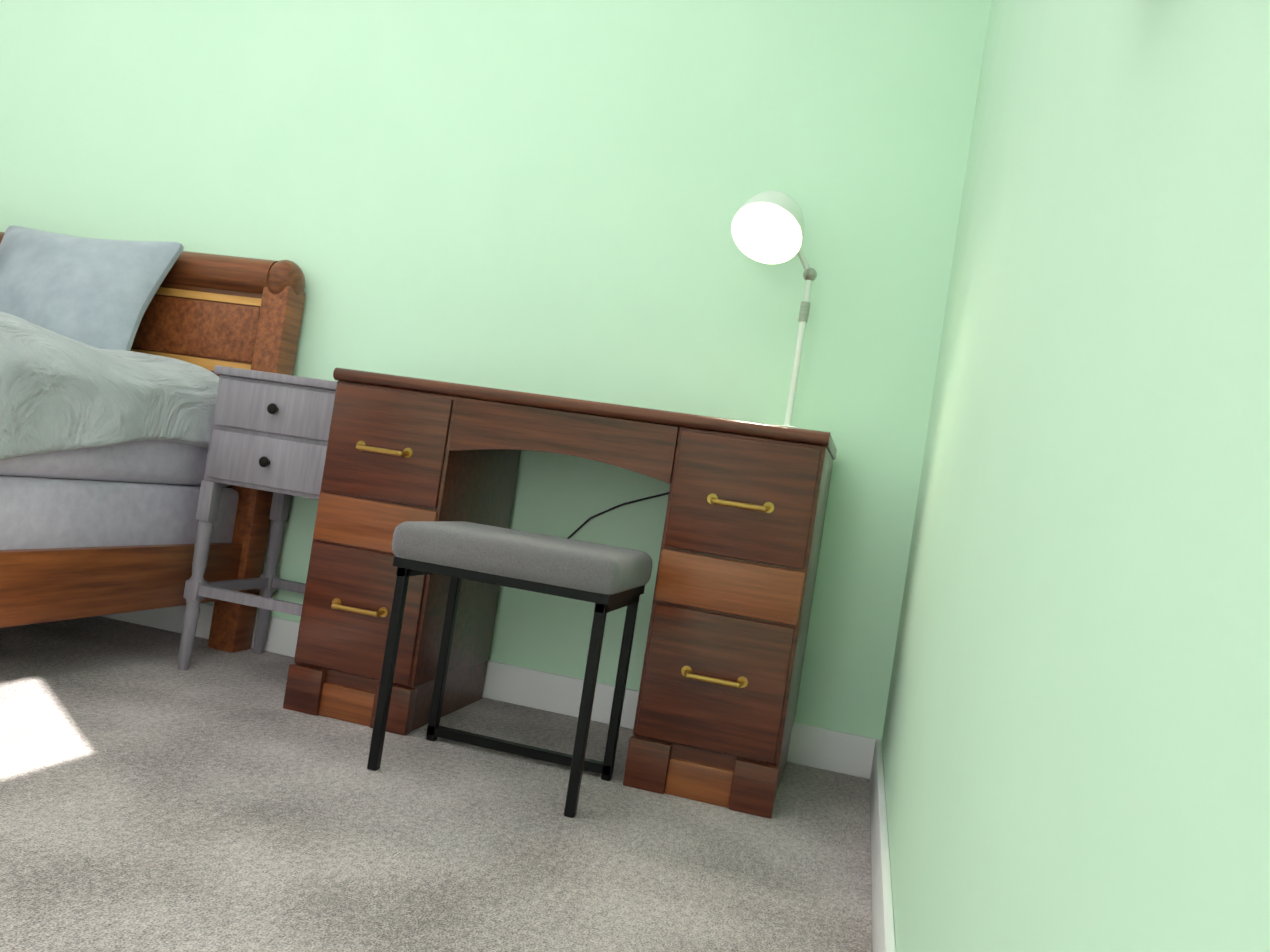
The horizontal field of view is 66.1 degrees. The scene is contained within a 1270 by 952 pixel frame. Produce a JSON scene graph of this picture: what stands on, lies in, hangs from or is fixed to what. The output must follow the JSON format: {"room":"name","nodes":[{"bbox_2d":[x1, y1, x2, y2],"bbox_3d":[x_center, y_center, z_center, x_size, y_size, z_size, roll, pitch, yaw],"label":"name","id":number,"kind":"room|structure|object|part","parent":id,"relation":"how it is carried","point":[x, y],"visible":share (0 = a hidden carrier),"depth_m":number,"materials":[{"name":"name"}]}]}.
{"room":"bedroom","nodes":[
{"label":"bedroom","id":0,"kind":"room"},
{"bbox_2d":[0,616,872,951],"bbox_3d":[-2.207,0.305,0.653,4.920,0.060,4.740,8,-1,14],"label":"floor","id":1,"kind":"structure","parent":0,"point":[152,798],"depth_m":1.56,"materials":[{"name":"carpet"}]},
{"bbox_2d":[0,225,305,652],"bbox_3d":[-1.902,-0.213,1.786,1.539,1.080,2.186,8,-1,14],"label":"bed","id":2,"kind":"object","parent":1,"relation":"on","point":[113,353],"visible":1,"depth_m":2.33,"materials":[{"name":"brown wood"}]},
{"bbox_2d":[0,225,183,378],"bbox_3d":[-1.539,-0.478,2.619,0.583,0.424,0.165,8,-23,14],"label":"pillow","id":3,"kind":"object","parent":2,"relation":"on","point":[97,293],"depth_m":2.55,"materials":[{"name":"blue fabric"}]},
{"bbox_2d":[178,365,336,669],"bbox_3d":[-0.845,0.130,2.438,0.363,0.732,0.369,8,-1,14],"label":"nightstand","id":4,"kind":"object","parent":1,"relation":"on","point":[270,432],"visible":0.6,"depth_m":2.30,"materials":[{"name":"grey paint"}]},
{"bbox_2d":[367,521,652,817],"bbox_3d":[-0.238,0.350,1.903,0.443,0.468,0.310,8,-1,14],"label":"stool","id":5,"kind":"object","parent":1,"relation":"on","point":[605,579],"visible":1,"depth_m":1.79,"materials":[{"name":"grey fabric"}]},
{"bbox_2d":[283,368,836,818],"bbox_3d":[-0.149,0.221,2.218,1.080,0.757,0.474,8,-1,14],"label":"desk","id":6,"kind":"object","parent":1,"relation":"on","point":[730,616],"visible":1,"depth_m":2.00,"materials":[{"name":"brown wood"}]},
{"bbox_2d":[567,190,816,538],"bbox_3d":[0.130,-0.201,2.271,0.635,0.932,0.313,8,-1,14],"label":"desk lamp","id":7,"kind":"object","parent":6,"relation":"on","point":[767,227],"depth_m":2.22,"materials":[{"name":"white metal"}]},
{"bbox_3d":[0.081,0.066,2.415,0.549,0.392,0.031,8,-1,14],"label":"lamp cord","id":8,"kind":"part","parent":7,"relation":"part of","materials":[{"name":"black plastic"}]},
{"bbox_2d":[0,0,990,740],"bbox_3d":[-1.488,-0.831,2.912,4.920,2.450,0.120,8,-1,14],"label":"wall","id":9,"kind":"structure","parent":0,"point":[542,196],"depth_m":2.52,"materials":[{"name":"green paint"}]},
{"bbox_2d":[101,603,868,776],"bbox_3d":[-1.680,0.330,2.832,4.680,0.095,0.018,8,-1,14],"label":"baseboard","id":10,"kind":"structure","parent":9,"relation":"attached to","point":[837,751],"depth_m":2.47,"materials":[{"name":"white"}]},
{"bbox_2d":[882,0,1269,951],"bbox_3d":[0.387,-0.571,0.692,0.040,2.450,3.550,8,-1,14],"label":"wall","id":11,"kind":"structure","parent":0,"point":[1076,742],"depth_m":0.49,"materials":[{"name":"green paint"}]},
{"bbox_2d":[861,737,895,951],"bbox_3d":[0.182,0.589,0.676,0.014,0.095,3.270,8,-1,14],"label":"baseboard","id":12,"kind":"structure","parent":11,"relation":"attached to","point":[883,930],"depth_m":1.56,"materials":[{"name":"white"}]}
]}

